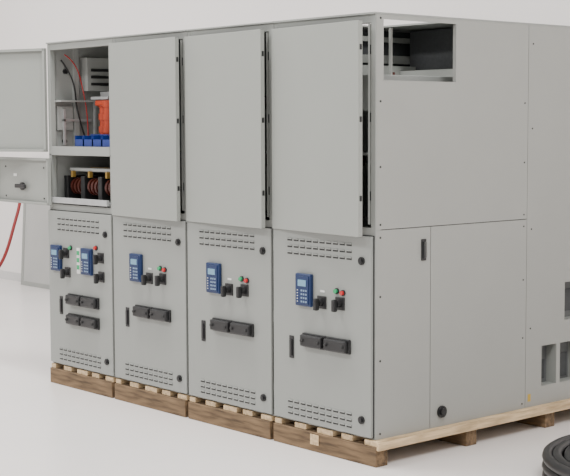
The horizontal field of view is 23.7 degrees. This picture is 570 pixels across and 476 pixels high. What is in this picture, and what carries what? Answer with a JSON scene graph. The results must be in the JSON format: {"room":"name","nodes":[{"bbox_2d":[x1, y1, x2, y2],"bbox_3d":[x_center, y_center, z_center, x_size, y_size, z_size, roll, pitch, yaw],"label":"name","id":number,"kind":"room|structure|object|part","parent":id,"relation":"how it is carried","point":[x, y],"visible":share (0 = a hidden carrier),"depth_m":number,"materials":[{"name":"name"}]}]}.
{"room":"electrical room","nodes":[
{"label":"electrical room","id":0,"kind":"room"},
{"bbox_2d":[0,278,569,475],"bbox_3d":[-4.409,1.276,7.759,13.100,0.100,25.000,-4,6,-41],"label":"floor","id":1,"kind":"structure","parent":0,"point":[48,428],"depth_m":7.96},
{"bbox_2d":[0,203,20,266],"bbox_3d":[-3.596,-0.092,15.449,1.371,1.356,0.505,2,5,24],"label":"hose","id":2,"kind":"object","parent":1,"relation":"on","point":[19,204],"visible":0.8,"depth_m":15.09,"materials":[{"name":"rubber"}]},
{"bbox_2d":[21,203,49,288],"bbox_3d":[-2.790,-0.151,15.620,0.116,1.449,0.840,-4,6,-41],"label":"panel","id":3,"kind":"object","parent":1,"relation":"on","point":[35,232],"visible":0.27,"depth_m":15.72,"materials":[{"name":"grey paint"}]},
{"bbox_2d":[50,363,115,397],"bbox_3d":[-0.590,0.934,10.273,2.250,0.139,0.798,-4,6,-41],"label":"wooden pallet","id":4,"kind":"object","parent":1,"relation":"on","point":[85,380],"visible":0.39,"depth_m":9.51,"materials":[{"name":"brown wood"}]},
{"bbox_2d":[0,37,116,377],"bbox_3d":[-0.949,-0.297,10.374,2.580,2.300,1.603,-4,6,-41],"label":"tall cabinet","id":5,"kind":"object","parent":4,"relation":"on","point":[75,178],"visible":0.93,"depth_m":9.71,"materials":[{"name":"grey metal"}]},
{"bbox_3d":[-1.945,-0.381,9.981,0.017,0.030,0.160,-4,6,-38],"label":"handle lever","id":6,"kind":"part","parent":5,"relation":"part of","materials":[{"name":"black plastic"}]},
{"bbox_3d":[-1.599,0.480,9.676,0.009,0.095,0.020,-4,6,-41],"label":"door latch lever","id":7,"kind":"part","parent":5,"relation":"part of","materials":[{"name":"black plastic"}]},
{"bbox_2d":[58,248,68,258],"bbox_3d":[-1.566,0.110,9.572,0.062,0.078,0.072,-4,6,-41],"label":"switch","id":8,"kind":"object","parent":5,"relation":"attached to","point":[63,253],"depth_m":9.56,"materials":[{"name":"black plastic"}]},
{"bbox_3d":[-1.588,-0.864,9.786,0.130,0.170,0.026,-4,6,-41],"label":"terminal plate","id":9,"kind":"part","parent":5,"relation":"part of","materials":[{"name":"paint"}]},
{"bbox_2d":[60,267,70,278],"bbox_3d":[-1.555,0.245,9.572,0.062,0.078,0.072,-4,6,-41],"label":"switch","id":10,"kind":"object","parent":5,"relation":"attached to","point":[65,273],"depth_m":9.56,"materials":[{"name":"black plastic"}]},
{"bbox_2d":[49,146,110,155],"bbox_3d":[-1.214,-0.618,9.602,0.552,0.063,0.821,-4,6,-41],"label":"shelf","id":11,"kind":"object","parent":5,"relation":"attached to","point":[53,150],"depth_m":9.43,"materials":[{"name":"grey metal"}]},
{"bbox_2d":[93,252,103,264],"bbox_3d":[-1.277,0.141,9.241,0.062,0.078,0.072,-4,6,-41],"label":"switch","id":12,"kind":"object","parent":5,"relation":"attached to","point":[98,259],"depth_m":9.23,"materials":[{"name":"black plastic"}]},
{"bbox_2d":[93,271,104,283],"bbox_3d":[-1.274,0.271,9.248,0.062,0.078,0.072,-4,6,-41],"label":"switch","id":13,"kind":"object","parent":5,"relation":"attached to","point":[99,278],"depth_m":9.24,"materials":[{"name":"black plastic"}]},
{"bbox_2d":[115,378,189,416],"bbox_3d":[-0.046,0.983,9.648,2.250,0.139,0.798,-4,6,-41],"label":"wooden pallet","id":14,"kind":"object","parent":1,"relation":"on","point":[156,398],"visible":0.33,"depth_m":8.89,"materials":[{"name":"brown wood"}]},
{"bbox_2d":[109,30,190,395],"bbox_3d":[-0.057,-0.233,9.538,2.334,2.300,0.827,-4,6,-41],"label":"tall cabinet","id":15,"kind":"object","parent":14,"relation":"on","point":[148,152],"visible":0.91,"depth_m":8.76,"materials":[{"name":"grey metal"}]},
{"bbox_3d":[-1.055,0.529,9.051,0.009,0.095,0.020,-4,6,-41],"label":"door latch lever","id":16,"kind":"part","parent":15,"relation":"part of","materials":[{"name":"black plastic"}]},
{"bbox_2d":[141,272,152,284],"bbox_3d":[-0.903,0.266,8.820,0.062,0.078,0.072,-4,6,-41],"label":"switch","id":17,"kind":"object","parent":15,"relation":"attached to","point":[147,278],"depth_m":8.81,"materials":[{"name":"black plastic"}]},
{"bbox_2d":[155,273,165,285],"bbox_3d":[-0.806,0.268,8.708,0.062,0.078,0.072,-4,6,-41],"label":"switch","id":18,"kind":"object","parent":15,"relation":"attached to","point":[160,279],"depth_m":8.70,"materials":[{"name":"black plastic"}]},
{"bbox_2d":[188,396,276,439],"bbox_3d":[0.498,1.032,9.024,2.250,0.139,0.798,-4,6,-41],"label":"wooden pallet","id":19,"kind":"object","parent":1,"relation":"on","point":[251,422],"visible":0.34,"depth_m":8.26,"materials":[{"name":"brown wood"}]},
{"bbox_2d":[184,21,275,415],"bbox_3d":[0.486,-0.184,8.913,2.335,2.300,0.827,-4,6,-41],"label":"tall cabinet","id":20,"kind":"object","parent":19,"relation":"on","point":[228,69],"visible":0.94,"depth_m":8.14,"materials":[{"name":"grey metal"}]},
{"bbox_3d":[-0.511,0.578,8.426,0.009,0.095,0.020,-4,6,-41],"label":"door latch lever","id":21,"kind":"part","parent":20,"relation":"part of","materials":[{"name":"black plastic"}]},
{"bbox_3d":[-0.506,0.576,8.430,0.006,0.130,0.038,-4,6,-41],"label":"door latch frame","id":22,"kind":"part","parent":20,"relation":"part of","materials":[{"name":"black plastic"}]},
{"bbox_2d":[221,283,232,296],"bbox_3d":[-0.359,0.315,8.195,0.062,0.078,0.072,-4,6,-41],"label":"switch","id":23,"kind":"object","parent":20,"relation":"attached to","point":[226,288],"depth_m":8.19,"materials":[{"name":"black plastic"}]},
{"bbox_2d":[236,284,248,297],"bbox_3d":[-0.262,0.317,8.083,0.062,0.078,0.072,-4,6,-41],"label":"switch","id":24,"kind":"object","parent":20,"relation":"attached to","point":[242,291],"depth_m":8.07,"materials":[{"name":"black plastic"}]},
{"bbox_2d":[274,398,569,467],"bbox_3d":[1.065,1.083,8.369,2.256,0.139,0.873,-4,6,-41],"label":"wooden pallet","id":25,"kind":"object","parent":1,"relation":"on","point":[373,453],"visible":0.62,"depth_m":7.73,"materials":[{"name":"brown wood"}]},
{"bbox_2d":[271,12,569,439],"bbox_3d":[1.031,-0.133,8.271,2.357,2.300,0.852,-4,6,-41],"label":"tall cabinet","id":26,"kind":"object","parent":25,"relation":"on","point":[421,171],"visible":1,"depth_m":7.67,"materials":[{"name":"grey metal"}]},
{"bbox_3d":[0.033,0.627,7.802,0.009,0.095,0.020,-4,6,-41],"label":"door latch lever","id":27,"kind":"part","parent":26,"relation":"part of","materials":[{"name":"black plastic"}]},
{"bbox_3d":[0.038,0.624,7.806,0.006,0.130,0.038,-4,6,-41],"label":"door latch frame","id":28,"kind":"part","parent":26,"relation":"part of","materials":[{"name":"black plastic"}]},
{"bbox_2d":[313,296,325,310],"bbox_3d":[0.185,0.364,7.571,0.062,0.078,0.072,-4,6,-41],"label":"switch","id":29,"kind":"object","parent":26,"relation":"attached to","point":[319,302],"depth_m":7.56,"materials":[{"name":"black plastic"}]},
{"bbox_2d":[331,297,344,311],"bbox_3d":[0.282,0.366,7.458,0.062,0.078,0.072,-4,6,-41],"label":"switch","id":30,"kind":"object","parent":26,"relation":"attached to","point":[337,303],"depth_m":7.45,"materials":[{"name":"black plastic"}]},
{"bbox_3d":[0.768,0.065,7.519,0.038,0.120,0.008,-4,6,-41],"label":"latch frame","id":31,"kind":"part","parent":26,"relation":"part of","materials":[{"name":"black plastic"}]},
{"bbox_3d":[0.775,0.066,7.511,0.018,0.090,0.012,-4,6,-41],"label":"latch lever","id":32,"kind":"part","parent":26,"relation":"part of","materials":[{"name":"grey metal"}]},
{"bbox_3d":[0.892,0.984,7.688,0.068,0.068,0.024,-4,6,-41],"label":"knob","id":33,"kind":"part","parent":26,"relation":"part of","materials":[{"name":"black plastic"}]},
{"bbox_2d":[362,217,526,229],"bbox_3d":[1.077,-0.125,8.329,2.207,0.006,0.821,-4,6,-41],"label":"panel seam","id":34,"kind":"object","parent":26,"relation":"attached to","point":[482,222],"depth_m":7.73,"materials":[{"name":"paint"}]},
{"bbox_3d":[0.961,-0.650,7.639,1.262,1.145,0.004,-4,6,-41],"label":"panel","id":35,"kind":"part","parent":26,"relation":"part of","materials":[{"name":"grey paint"}]},
{"bbox_3d":[0.732,-1.018,7.427,0.582,0.327,0.020,-4,6,-41],"label":"cutout trim","id":36,"kind":"part","parent":26,"relation":"part of","materials":[{"name":"grey paint"}]},
{"bbox_3d":[1.813,-0.143,8.420,0.980,2.289,0.004,-4,6,-41],"label":"panel","id":37,"kind":"part","parent":26,"relation":"part of","materials":[{"name":"grey paint"}]},
{"bbox_2d":[542,435,569,475],"bbox_3d":[2.004,1.188,6.944,1.340,0.149,1.356,-4,6,-41],"label":"cable coil","id":38,"kind":"object","parent":1,"relation":"on","point":[556,454],"visible":1,"depth_m":6.96,"materials":[{"name":"black plastic"}]},
{"bbox_2d":[0,0,569,272],"bbox_3d":[0.578,-2.648,11.796,0.150,7.020,25.000,-4,6,-41],"label":"wall","id":39,"kind":"structure","parent":0,"point":[24,24],"depth_m":13.78,"materials":[{"name":"paint"}]},
{"bbox_2d":[0,270,20,281],"bbox_3d":[0.531,0.805,12.025,0.015,0.100,25.000,-4,6,-41],"label":"baseboard","id":40,"kind":"structure","parent":39,"relation":"attached to","point":[8,275],"depth_m":16.44,"materials":[{"name":"paint"}]}
]}

